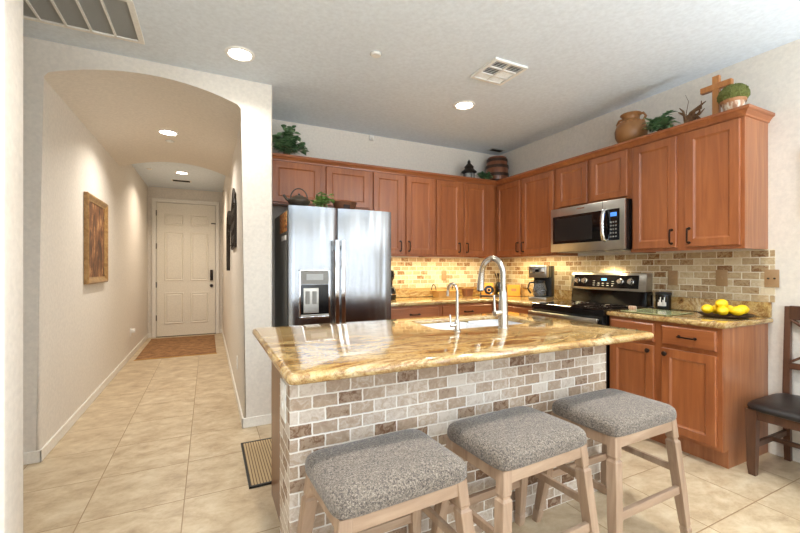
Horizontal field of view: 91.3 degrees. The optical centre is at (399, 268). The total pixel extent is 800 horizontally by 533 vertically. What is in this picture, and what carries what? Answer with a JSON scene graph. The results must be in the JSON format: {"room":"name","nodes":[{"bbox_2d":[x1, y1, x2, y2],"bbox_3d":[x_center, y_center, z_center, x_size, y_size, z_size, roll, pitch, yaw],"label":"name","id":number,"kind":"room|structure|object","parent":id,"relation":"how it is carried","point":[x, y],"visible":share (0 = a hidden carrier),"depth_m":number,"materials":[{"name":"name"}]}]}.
{"room":"kitchen","nodes":[
{"label":"kitchen","id":0,"kind":"room"},
{"bbox_2d":[0,0,22,532],"bbox_3d":[-3.107,-0.115,0.528,3.888,2.720,0.154,0,0,-26],"label":"wall","id":1,"kind":"structure","parent":0,"point":[11,11],"depth_m":1.36,"materials":[{"name":"paint"}]},
{"bbox_2d":[120,164,147,362],"bbox_3d":[-4.045,-0.115,5.896,0.120,2.720,2.450,0,0,-26],"label":"wall","id":2,"kind":"structure","parent":0,"point":[133,190],"depth_m":5.61,"materials":[{"name":"paint"}]},
{"bbox_2d":[40,334,147,461],"bbox_3d":[-3.417,1.206,4.766,0.012,0.078,5.032,0,0,-26],"label":"baseboard","id":3,"kind":"structure","parent":2,"relation":"attached to","point":[45,450],"depth_m":3.33,"materials":[{"name":"white wood"}]},
{"bbox_2d":[23,36,271,452],"bbox_3d":[-3.822,-0.115,3.209,4.967,2.720,2.570,0,0,-26],"label":"wall","id":4,"kind":"structure","parent":0,"point":[88,114],"depth_m":3.08,"materials":[{"name":"paint"}]},
{"bbox_2d":[23,450,40,464],"bbox_3d":[-3.894,1.206,1.736,3.540,0.078,0.012,0,0,-26],"label":"baseboard","id":5,"kind":"structure","parent":4,"relation":"attached to","point":[32,457],"depth_m":2.49,"materials":[{"name":"white wood"}]},
{"bbox_2d":[84,191,107,284],"bbox_3d":[-2.900,-0.265,3.745,0.036,0.810,0.755,0,0,-26],"label":"framed picture","id":6,"kind":"object","parent":4,"relation":"attached to","point":[95,210],"visible":1,"depth_m":3.72,"materials":[{"name":"gold wood"}]},
{"bbox_2d":[157,129,178,135],"bbox_3d":[-2.342,-1.374,3.952,0.196,0.014,0.196,0,0,-26],"label":"recessed light","id":7,"kind":"object","parent":4,"relation":"in","point":[167,132],"visible":1,"depth_m":3.94,"materials":[{"name":"white plastic"}]},
{"bbox_2d":[226,211,230,270],"bbox_3d":[-1.992,-0.321,4.562,0.054,0.692,0.379,0,0,-26],"label":"wall hook","id":8,"kind":"object","parent":4,"relation":"attached to","point":[228,221],"visible":0.93,"depth_m":4.69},
{"bbox_2d":[231,188,236,249],"bbox_3d":[-1.726,-0.519,4.055,0.024,0.630,0.640,0,0,-26],"label":"wall panel","id":9,"kind":"object","parent":4,"relation":"attached to","point":[233,200],"visible":1,"depth_m":3.95,"materials":[{"name":"black wood"}]},
{"bbox_2d":[242,414,270,427],"bbox_3d":[-1.121,1.206,3.097,0.241,0.078,0.012,0,0,-26],"label":"baseboard","id":10,"kind":"structure","parent":4,"relation":"attached to","point":[247,422],"depth_m":3.08,"materials":[{"name":"white wood"}]},
{"bbox_2d":[148,186,221,336],"bbox_3d":[-3.965,-0.115,7.366,1.559,2.720,0.120,0,0,-26],"label":"wall","id":11,"kind":"structure","parent":0,"point":[153,192],"depth_m":7.18,"materials":[{"name":"paint"}]},
{"bbox_2d":[152,198,218,337],"bbox_3d":[-3.954,-0.014,7.246,1.103,2.518,0.107,0,0,-26],"label":"door","id":12,"kind":"structure","parent":11,"relation":"in","point":[187,245],"depth_m":7.26,"materials":[{"name":"paint"}]},
{"bbox_2d":[222,176,227,349],"bbox_3d":[-2.797,-0.115,6.509,0.217,2.720,2.450,0,0,-26],"label":"wall","id":13,"kind":"structure","parent":0,"point":[225,187],"depth_m":6.60,"materials":[{"name":"paint"}]},
{"bbox_2d":[222,329,242,424],"bbox_3d":[-2.330,1.206,5.299,0.012,0.078,5.032,0,0,-26],"label":"baseboard","id":14,"kind":"structure","parent":13,"relation":"attached to","point":[228,359],"depth_m":3.98,"materials":[{"name":"white wood"}]},
{"bbox_2d":[272,119,497,326],"bbox_3d":[-0.004,-0.115,4.543,3.063,2.720,0.120,0,0,-26],"label":"wall","id":15,"kind":"structure","parent":0,"point":[321,142],"depth_m":4.33,"materials":[{"name":"paint"}]},
{"bbox_2d":[272,160,370,209],"bbox_3d":[-0.820,-0.800,3.881,1.010,0.420,0.350,0,0,-26],"label":"upper cabinet","id":16,"kind":"object","parent":15,"relation":"attached to","point":[351,185],"visible":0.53,"depth_m":3.73,"materials":[{"name":"brown wood"}]},
{"bbox_2d":[371,172,433,256],"bbox_3d":[-0.021,-0.570,4.253,0.752,0.880,0.386,0,0,-26],"label":"upper cabinet","id":17,"kind":"object","parent":15,"relation":"attached to","point":[409,200],"visible":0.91,"depth_m":4.14,"materials":[{"name":"brown wood"}]},
{"bbox_2d":[391,257,498,287],"bbox_3d":[0.434,0.048,4.686,1.909,0.356,0.010,0,0,-26],"label":"tile backsplash","id":18,"kind":"structure","parent":15,"relation":"attached to","point":[410,272],"depth_m":4.69,"materials":[{"name":"beige tile"}]},
{"bbox_2d":[442,271,445,280],"bbox_3d":[0.532,0.085,4.724,0.070,0.120,0.009,0,0,-26],"label":"wall outlet","id":19,"kind":"object","parent":18,"relation":"attached to","point":[443,272],"visible":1,"depth_m":4.72,"materials":[{"name":"plastic"}]},
{"bbox_2d":[434,179,495,257],"bbox_3d":[0.706,-0.570,4.611,0.868,0.880,0.386,0,0,-26],"label":"upper cabinet","id":20,"kind":"object","parent":15,"relation":"attached to","point":[464,213],"visible":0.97,"depth_m":4.46,"materials":[{"name":"brown wood"}]},
{"bbox_2d":[23,0,799,191],"bbox_3d":[-1.349,-1.525,1.510,8.310,0.100,13.300,0,0,-26],"label":"ceiling","id":21,"kind":"structure","parent":0,"point":[586,60],"depth_m":2.65,"materials":[{"name":"paint"}]},
{"bbox_2d":[23,0,144,44],"bbox_3d":[-1.860,-1.468,2.200,0.660,0.014,0.470,0,0,-26],"label":"ceiling vent","id":22,"kind":"object","parent":21,"relation":"in","point":[117,19],"visible":0.84,"depth_m":2.27,"materials":[{"name":"white metal"}]},
{"bbox_2d":[171,179,191,182],"bbox_3d":[-3.665,-1.470,6.556,0.300,0.011,0.160,0,0,-26],"label":"ceiling vent","id":23,"kind":"object","parent":21,"relation":"in","point":[177,180],"visible":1,"depth_m":6.52,"materials":[{"name":"metal"}]},
{"bbox_2d":[175,171,188,174],"bbox_3d":[-3.356,-1.472,6.017,0.196,0.014,0.196,0,0,-26],"label":"recessed light","id":24,"kind":"object","parent":21,"relation":"in","point":[177,172],"visible":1,"depth_m":5.98,"materials":[{"name":"white plastic"}]},
{"bbox_2d":[225,46,254,61],"bbox_3d":[-1.098,-1.472,2.686,0.196,0.014,0.196,0,0,-26],"label":"recessed light","id":25,"kind":"object","parent":21,"relation":"in","point":[238,53],"visible":1,"depth_m":2.67,"materials":[{"name":"white plastic"}]},
{"bbox_2d":[370,51,381,57],"bbox_3d":[-0.165,-1.470,2.689,0.084,0.013,0.084,0,0,-26],"label":"cap","id":26,"kind":"object","parent":21,"relation":"attached to","point":[375,54],"visible":1,"depth_m":2.67,"materials":[{"name":"white plastic"}]},
{"bbox_2d":[453,100,474,109],"bbox_3d":[0.580,-1.472,3.527,0.196,0.014,0.196,0,0,-26],"label":"recessed light","id":27,"kind":"object","parent":21,"relation":"in","point":[465,104],"visible":1,"depth_m":3.52,"materials":[{"name":"white plastic"}]},
{"bbox_2d":[488,148,504,151],"bbox_3d":[1.198,-1.470,4.866,0.200,0.009,0.100,0,0,-26],"label":"ceiling vent","id":28,"kind":"object","parent":21,"relation":"in","point":[491,149],"visible":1,"depth_m":4.86,"materials":[{"name":"black metal"}]},
{"bbox_2d":[470,57,527,85],"bbox_3d":[0.737,-1.467,2.924,0.300,0.016,0.300,0,0,-26],"label":"ceiling vent","id":29,"kind":"object","parent":21,"relation":"in","point":[498,71],"visible":1,"depth_m":2.91,"materials":[{"name":"white metal"}]},
{"bbox_2d":[23,333,799,532],"bbox_3d":[-1.349,1.295,1.510,8.310,0.100,13.300,0,0,-26],"label":"floor","id":30,"kind":"structure","parent":0,"point":[158,450],"depth_m":2.33,"materials":[{"name":"tile"}]},
{"bbox_2d":[134,335,216,360],"bbox_3d":[-3.526,1.240,6.295,1.020,0.010,1.770,0,0,-26],"label":"entry rug","id":31,"kind":"object","parent":30,"relation":"on","point":[158,348],"visible":1,"depth_m":6.11,"materials":[{"name":"carpet"}]},
{"bbox_2d":[241,438,270,488],"bbox_3d":[-0.457,1.239,2.745,1.184,0.012,0.624,0,0,-26],"label":"floor mat","id":32,"kind":"object","parent":30,"relation":"on","point":[256,453],"visible":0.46,"depth_m":2.50,"materials":[{"name":"beige fabric"}]},
{"bbox_2d":[275,205,390,326],"bbox_3d":[-0.638,0.366,3.651,0.909,1.757,0.842,0,0,-26],"label":"refrigerator","id":33,"kind":"object","parent":30,"relation":"on","point":[333,265],"visible":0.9,"depth_m":3.31,"materials":[{"name":"silver metal"}]},
{"bbox_2d":[280,211,286,233],"bbox_3d":[-1.010,-0.393,3.381,0.008,0.165,0.320,0,0,-26],"label":"photo magnet","id":34,"kind":"object","parent":33,"relation":"attached to","point":[283,218],"visible":1,"depth_m":3.35},
{"bbox_2d":[283,188,309,205],"bbox_3d":[-0.858,-0.595,3.290,0.200,0.164,0.181,0,0,12],"label":"teapot","id":35,"kind":"object","parent":33,"relation":"on","point":[299,200],"visible":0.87,"depth_m":3.23,"materials":[{"name":"metal"}]},
{"bbox_2d":[309,192,334,206],"bbox_3d":[-0.670,-0.591,3.380,0.206,0.151,0.178,0,0,17],"label":"herb plant","id":36,"kind":"object","parent":33,"relation":"on","point":[322,201],"visible":0.98,"depth_m":3.37,"materials":[{"name":"green plant"}]},
{"bbox_2d":[333,201,356,208],"bbox_3d":[-0.498,-0.554,3.521,0.237,0.084,0.127,0,0,-26],"label":"planter","id":37,"kind":"object","parent":33,"relation":"on","point":[337,204],"visible":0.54,"depth_m":3.46,"materials":[{"name":"brown wood"}]},
{"bbox_2d":[297,429,474,532],"bbox_3d":[-0.061,0.933,1.343,0.549,0.623,0.447,0,0,-29],"label":"counter stool","id":38,"kind":"object","parent":30,"relation":"on","point":[383,483],"visible":1,"depth_m":1.25,"materials":[{"name":"grey fabric"}]},
{"bbox_2d":[391,305,439,318],"bbox_3d":[0.004,0.807,4.110,0.630,0.876,0.666,0,0,-26],"label":"base cabinet","id":39,"kind":"object","parent":30,"relation":"on","point":[403,312],"visible":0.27,"depth_m":3.85,"materials":[{"name":"brown wood"}]},
{"bbox_2d":[271,322,605,532],"bbox_3d":[0.204,0.808,2.200,1.763,0.874,0.810,0,0,-26],"label":"kitchen island","id":40,"kind":"object","parent":30,"relation":"on","point":[320,415],"visible":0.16,"depth_m":1.73,"materials":[{"name":"brick"}]},
{"bbox_2d":[280,378,285,423],"bbox_3d":[-0.466,0.523,1.554,0.009,0.150,0.110,0,0,-26],"label":"wall outlet","id":41,"kind":"object","parent":40,"relation":"attached to","point":[282,384],"visible":1,"depth_m":1.53,"materials":[{"name":"white plastic"}]},
{"bbox_2d":[252,312,653,385],"bbox_3d":[0.254,0.351,2.113,1.878,0.039,1.090,0,0,-26],"label":"island countertop","id":42,"kind":"structure","parent":40,"relation":"on","point":[313,353],"depth_m":1.75,"materials":[{"name":"stone"}]},
{"bbox_2d":[446,282,460,331],"bbox_3d":[0.272,0.202,2.088,0.068,0.257,0.119,0,0,-26],"label":"filter faucet","id":43,"kind":"object","parent":42,"relation":"on","point":[456,324],"visible":1,"depth_m":2.05,"materials":[{"name":"silver metal"}]},
{"bbox_2d":[420,319,522,329],"bbox_3d":[0.457,0.453,2.439,0.718,0.188,0.413,0,0,-26],"label":"sink","id":44,"kind":"object","parent":42,"relation":"in","point":[491,322],"visible":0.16,"depth_m":2.60,"materials":[{"name":"silver metal"}]},
{"bbox_2d":[477,255,508,328],"bbox_3d":[0.515,0.128,2.254,0.098,0.406,0.255,0,0,-26],"label":"kitchen faucet","id":45,"kind":"object","parent":42,"relation":"on","point":[502,312],"visible":1,"depth_m":2.16,"materials":[{"name":"silver metal"}]},
{"bbox_2d":[440,302,492,315],"bbox_3d":[0.601,0.807,4.403,0.700,0.876,0.666,0,0,-26],"label":"base cabinet","id":46,"kind":"object","parent":30,"relation":"on","point":[487,307],"visible":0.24,"depth_m":4.13,"materials":[{"name":"brown wood"}]},
{"bbox_2d":[391,286,571,306],"bbox_3d":[0.701,0.298,4.143,1.910,0.142,1.220,0,0,-26],"label":"countertop","id":47,"kind":"structure","parent":46,"relation":"on","point":[409,296],"depth_m":4.24,"materials":[{"name":"stone"}]},
{"bbox_2d":[391,270,395,299],"bbox_3d":[-0.122,0.172,4.151,0.174,0.318,0.174,0,0,-26],"label":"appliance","id":48,"kind":"object","parent":47,"relation":"on","point":[393,290],"visible":0.41,"depth_m":4.10,"materials":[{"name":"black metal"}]},
{"bbox_2d":[430,284,455,297],"bbox_3d":[0.516,0.256,4.553,0.312,0.150,0.182,0,0,-26],"label":"wicker basket","id":49,"kind":"object","parent":47,"relation":"on","point":[436,293],"visible":0.76,"depth_m":4.49,"materials":[{"name":"wicker"}]},
{"bbox_2d":[431,290,455,297],"bbox_3d":[0.516,0.293,4.553,0.300,0.075,0.170,0,0,-26],"label":"bowl","id":50,"kind":"object","parent":49,"relation":"on","point":[436,293],"depth_m":4.49,"materials":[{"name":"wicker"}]},
{"bbox_2d":[461,288,473,295],"bbox_3d":[0.812,0.285,4.699,0.142,0.090,0.122,0,0,-26],"label":"basket","id":51,"kind":"object","parent":47,"relation":"on","point":[465,291],"visible":0.99,"depth_m":4.66,"materials":[{"name":"wicker"}]},
{"bbox_2d":[479,283,498,296],"bbox_3d":[1.098,0.250,4.616,0.310,0.161,0.140,0,0,9],"label":"display tray","id":52,"kind":"object","parent":47,"relation":"on","point":[485,284],"visible":0.53,"depth_m":4.66,"materials":[{"name":"metal"}]},
{"bbox_2d":[484,285,493,293],"bbox_3d":[1.044,0.252,4.587,0.110,0.105,0.037,0,0,7],"label":"plate","id":53,"kind":"object","parent":52,"relation":"in","point":[488,289],"visible":1,"depth_m":4.59,"materials":[{"name":"multicoloured ceramic"}]},
{"bbox_2d":[494,273,499,294],"bbox_3d":[1.236,0.194,4.865,0.107,0.274,0.119,0,0,-26],"label":"bottle","id":54,"kind":"object","parent":47,"relation":"on","point":[497,286],"visible":0.44,"depth_m":4.83,"materials":[{"name":"black glass"}]},
{"bbox_2d":[495,282,499,294],"bbox_3d":[1.234,0.251,4.861,0.096,0.160,0.096,0,0,-26],"label":"jar","id":55,"kind":"object","parent":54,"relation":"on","point":[497,287],"depth_m":4.83,"materials":[{"name":"black glass"}]},
{"bbox_2d":[507,285,519,295],"bbox_3d":[1.366,0.263,4.703,0.150,0.135,0.061,0,0,14],"label":"box","id":56,"kind":"object","parent":47,"relation":"on","point":[512,290],"visible":0.98,"depth_m":4.67,"materials":[{"name":"cardboard"}]},
{"bbox_2d":[527,266,553,300],"bbox_3d":[1.493,0.150,4.147,0.204,0.360,0.259,0,0,40],"label":"coffee maker","id":57,"kind":"object","parent":47,"relation":"on","point":[543,288],"visible":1,"depth_m":4.07,"materials":[{"name":"silver metal"}]},
{"bbox_2d":[496,302,531,314],"bbox_3d":[1.407,0.807,4.150,0.636,0.876,0.610,0,0,-26],"label":"base cabinet","id":58,"kind":"object","parent":30,"relation":"on","point":[522,309],"visible":0.12,"depth_m":3.96,"materials":[{"name":"brown wood"}]},
{"bbox_2d":[431,406,598,532],"bbox_3d":[0.460,0.933,1.603,0.549,0.623,0.447,0,0,-29],"label":"counter stool","id":59,"kind":"object","parent":30,"relation":"on","point":[512,445],"visible":0.93,"depth_m":1.51,"materials":[{"name":"grey fabric"}]},
{"bbox_2d":[447,406,586,470],"bbox_3d":[0.469,0.659,1.586,0.476,0.075,0.354,0,0,-29],"label":"cushion","id":60,"kind":"object","parent":59,"relation":"on","point":[519,438],"depth_m":1.49,"materials":[{"name":"grey fabric"}]},
{"bbox_2d":[528,273,652,388],"bbox_3d":[1.676,0.643,3.517,0.691,1.204,0.757,0,0,-26],"label":"electric range","id":61,"kind":"object","parent":30,"relation":"on","point":[593,294],"visible":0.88,"depth_m":3.45,"materials":[{"name":"black metal"}]},
{"bbox_2d":[532,300,642,312],"bbox_3d":[1.676,0.336,3.518,0.560,0.023,0.757,0,0,-26],"label":"cooktop","id":62,"kind":"object","parent":61,"relation":"in","point":[575,306],"depth_m":3.42,"materials":[{"name":"black glass"}]},
{"bbox_2d":[532,388,691,532],"bbox_3d":[1.000,0.933,1.870,0.549,0.623,0.447,0,0,-27],"label":"counter stool","id":63,"kind":"object","parent":30,"relation":"on","point":[617,419],"visible":0.92,"depth_m":1.76,"materials":[{"name":"grey fabric"}]},
{"bbox_2d":[552,388,676,436],"bbox_3d":[1.008,0.659,1.853,0.476,0.075,0.354,0,0,-27],"label":"cushion","id":64,"kind":"object","parent":63,"relation":"on","point":[609,412],"depth_m":1.75,"materials":[{"name":"grey fabric"}]},
{"bbox_2d":[610,316,767,468],"bbox_3d":[2.046,0.807,2.849,0.636,0.876,0.750,0,0,-26],"label":"base cabinet","id":65,"kind":"object","parent":30,"relation":"on","point":[709,376],"visible":0.77,"depth_m":2.55,"materials":[{"name":"brown wood"}]},
{"bbox_2d":[606,295,772,328],"bbox_3d":[2.062,0.298,2.844,0.610,0.142,0.782,0,0,-26],"label":"countertop","id":66,"kind":"structure","parent":65,"relation":"on","point":[762,310],"depth_m":2.70,"materials":[{"name":"stone"}]},
{"bbox_2d":[628,306,653,309],"bbox_3d":[1.953,0.316,3.154,0.234,0.030,0.060,0,0,-9],"label":"spoon rest","id":67,"kind":"object","parent":66,"relation":"on","point":[629,307],"visible":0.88,"depth_m":3.13,"materials":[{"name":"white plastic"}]},
{"bbox_2d":[621,308,693,315],"bbox_3d":[1.931,0.327,2.942,0.340,0.008,0.340,0,0,-26],"label":"cutting board","id":68,"kind":"object","parent":66,"relation":"on","point":[646,310],"visible":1,"depth_m":2.93,"materials":[{"name":"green glass"}]},
{"bbox_2d":[655,292,671,309],"bbox_3d":[2.136,0.260,3.171,0.114,0.141,0.114,0,0,-26],"label":"canister","id":69,"kind":"object","parent":66,"relation":"on","point":[662,299],"visible":0.99,"depth_m":3.13,"materials":[{"name":"black plastic"}]},
{"bbox_2d":[697,311,755,318],"bbox_3d":[2.217,0.318,2.665,0.306,0.024,0.306,0,0,-26],"label":"round platter","id":70,"kind":"object","parent":66,"relation":"on","point":[728,316],"visible":0.78,"depth_m":2.59,"materials":[{"name":"brown metal"}]},
{"bbox_2d":[701,304,713,313],"bbox_3d":[2.118,0.279,2.695,0.072,0.064,0.070,0,0,24],"label":"lemon","id":71,"kind":"object","parent":70,"relation":"on","point":[706,308],"visible":1,"depth_m":2.67,"materials":[{"name":"yellow food"}]},
{"bbox_2d":[713,305,717,313],"bbox_3d":[2.203,0.284,2.720,0.072,0.064,0.070,0,0,-16],"label":"lemon","id":72,"kind":"object","parent":70,"relation":"on","point":[714,306],"visible":0.44,"depth_m":2.70,"materials":[{"name":"yellow food"}]},
{"bbox_2d":[716,306,728,314],"bbox_3d":[2.168,0.284,2.627,0.072,0.064,0.070,0,0,13],"label":"lemon","id":73,"kind":"object","parent":70,"relation":"on","point":[722,310],"visible":0.97,"depth_m":2.60,"materials":[{"name":"yellow food"}]},
{"bbox_2d":[715,299,727,306],"bbox_3d":[2.196,0.240,2.669,0.072,0.064,0.070,0,0,36],"label":"lemon","id":74,"kind":"object","parent":73,"relation":"on","point":[721,302],"visible":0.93,"depth_m":2.65,"materials":[{"name":"yellow food"}]},
{"bbox_2d":[729,306,745,315],"bbox_3d":[2.253,0.284,2.613,0.070,0.064,0.072,0,0,-20],"label":"lemon","id":75,"kind":"object","parent":70,"relation":"on","point":[737,311],"visible":0.98,"depth_m":2.60,"materials":[{"name":"yellow food"}]},
{"bbox_2d":[738,305,749,313],"bbox_3d":[2.323,0.279,2.655,0.072,0.064,0.070,0,0,-33],"label":"lemon","id":76,"kind":"object","parent":70,"relation":"on","point":[744,307],"visible":0.58,"depth_m":2.63,"materials":[{"name":"yellow food"}]},
{"bbox_2d":[745,306,799,475],"bbox_3d":[2.400,0.743,2.253,0.504,1.005,0.504,0,0,-26],"label":"dining chair","id":77,"kind":"object","parent":30,"relation":"on","point":[782,409],"visible":1,"depth_m":2.36,"materials":[{"name":"brown wood"}]},
{"bbox_2d":[499,39,799,451],"bbox_3d":[3.220,-0.115,1.314,0.120,2.720,8.520,0,0,-26],"label":"wall","id":78,"kind":"structure","parent":0,"point":[772,77],"depth_m":2.63,"materials":[{"name":"paint"}]},
{"bbox_2d":[496,170,577,257],"bbox_3d":[1.394,-0.570,4.483,0.366,0.880,1.220,0,0,-26],"label":"upper cabinet","id":79,"kind":"object","parent":78,"relation":"attached to","point":[524,206],"visible":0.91,"depth_m":4.22,"materials":[{"name":"brown wood"}]},
{"bbox_2d":[272,104,774,185],"bbox_3d":[0.582,-1.012,3.217,2.940,0.058,2.777,0,0,-26],"label":"crown molding","id":80,"kind":"structure","parent":79,"relation":"attached to","point":[749,110],"depth_m":3.57,"materials":[{"name":"brown wood"}]},
{"bbox_2d":[272,124,308,154],"bbox_3d":[-1.068,-1.198,3.711,0.332,0.309,0.375,0,0,26],"label":"ivy plant","id":81,"kind":"object","parent":80,"relation":"on","point":[286,141],"visible":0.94,"depth_m":3.67,"materials":[{"name":"green plant"}]},
{"bbox_2d":[461,160,476,177],"bbox_3d":[0.825,-1.173,4.672,0.184,0.262,0.181,0,0,-3],"label":"metal lantern","id":82,"kind":"object","parent":80,"relation":"on","point":[469,171],"visible":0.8,"depth_m":4.63,"materials":[{"name":"metal"}]},
{"bbox_2d":[475,171,492,179],"bbox_3d":[1.004,-1.107,4.679,0.273,0.126,0.160,0,0,-26],"label":"fern plant","id":83,"kind":"object","parent":80,"relation":"on","point":[482,175],"visible":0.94,"depth_m":4.65,"materials":[{"name":"green plant"}]},
{"bbox_2d":[486,156,508,179],"bbox_3d":[1.214,-1.209,4.891,0.282,0.335,0.282,0,0,-26],"label":"wooden barrel","id":84,"kind":"object","parent":80,"relation":"on","point":[498,167],"visible":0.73,"depth_m":4.77,"materials":[{"name":"brown wood"}]},
{"bbox_2d":[614,111,647,142],"bbox_3d":[1.947,-1.169,3.296,0.244,0.256,0.244,0,0,4],"label":"jug","id":85,"kind":"object","parent":80,"relation":"on","point":[630,126],"visible":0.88,"depth_m":3.22,"materials":[{"name":"ceramic"}]},
{"bbox_2d":[642,110,681,131],"bbox_3d":[2.022,-1.118,3.023,0.223,0.147,0.295,0,0,-26],"label":"ivy garland","id":86,"kind":"object","parent":80,"relation":"on","point":[659,123],"visible":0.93,"depth_m":3.00,"materials":[{"name":"green plant"}]},
{"bbox_2d":[678,95,705,122],"bbox_3d":[2.120,-1.164,2.846,0.100,0.236,0.173,0,0,-26],"label":"arrangement","id":87,"kind":"object","parent":80,"relation":"on","point":[691,116],"visible":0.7,"depth_m":2.83,"materials":[{"name":"brown plant"}]},
{"bbox_2d":[700,75,733,114],"bbox_3d":[2.212,-1.193,2.733,0.090,0.302,0.186,0,0,-26],"label":"wooden cross","id":88,"kind":"object","parent":80,"relation":"on","point":[717,85],"visible":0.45,"depth_m":2.72,"materials":[{"name":"brown wood"}]},
{"bbox_2d":[717,83,750,110],"bbox_3d":[2.231,-1.135,2.616,0.176,0.187,0.174,0,0,-26],"label":"pot","id":89,"kind":"object","parent":80,"relation":"on","point":[735,95],"visible":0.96,"depth_m":2.56,"materials":[{"name":"ceramic"}]},
{"bbox_2d":[556,148,630,208],"bbox_3d":[1.847,-0.792,3.601,0.330,0.435,0.763,0,0,-26],"label":"upper cabinet","id":90,"kind":"object","parent":78,"relation":"attached to","point":[607,177],"visible":0.66,"depth_m":3.46,"materials":[{"name":"brown wood"}]},
{"bbox_2d":[551,198,631,252],"bbox_3d":[1.787,-0.360,3.550,0.472,0.416,0.752,0,0,-26],"label":"microwave","id":91,"kind":"object","parent":90,"relation":"attached to","point":[605,226],"visible":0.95,"depth_m":3.39,"materials":[{"name":"silver metal"}]},
{"bbox_2d":[499,249,774,301],"bbox_3d":[1.899,0.048,3.857,0.010,0.356,2.765,0,0,-26],"label":"tile backsplash","id":92,"kind":"structure","parent":78,"relation":"attached to","point":[696,270],"depth_m":3.12,"materials":[{"name":"beige tile"}]},
{"bbox_2d":[668,271,677,284],"bbox_3d":[2.220,0.077,3.183,0.009,0.120,0.075,0,0,-26],"label":"wall plate","id":93,"kind":"object","parent":92,"relation":"attached to","point":[672,275],"visible":1,"depth_m":3.18,"materials":[{"name":"beige plastic"}]},
{"bbox_2d":[716,270,727,285],"bbox_3d":[2.366,0.070,2.879,0.014,0.120,0.075,0,0,-26],"label":"wall plate","id":94,"kind":"object","parent":92,"relation":"attached to","point":[721,275],"visible":1,"depth_m":2.87,"materials":[{"name":"beige plastic"}]},
{"bbox_2d":[764,270,778,287],"bbox_3d":[2.491,0.067,2.623,0.016,0.120,0.078,0,0,-26],"label":"wall jack","id":95,"kind":"object","parent":92,"relation":"attached to","point":[771,277],"visible":1,"depth_m":2.62,"materials":[{"name":"plastic"}]},
{"bbox_2d":[631,116,767,252],"bbox_3d":[2.166,-0.570,2.910,0.366,0.880,0.755,0,0,-26],"label":"upper cabinet","id":96,"kind":"object","parent":78,"relation":"attached to","point":[705,188],"visible":1,"depth_m":2.72,"materials":[{"name":"brown wood"}]},
{"bbox_2d":[769,442,799,462],"bbox_3d":[3.767,1.206,0.051,0.012,0.078,5.770,0,0,-26],"label":"baseboard","id":97,"kind":"structure","parent":78,"relation":"attached to","point":[774,448],"depth_m":2.58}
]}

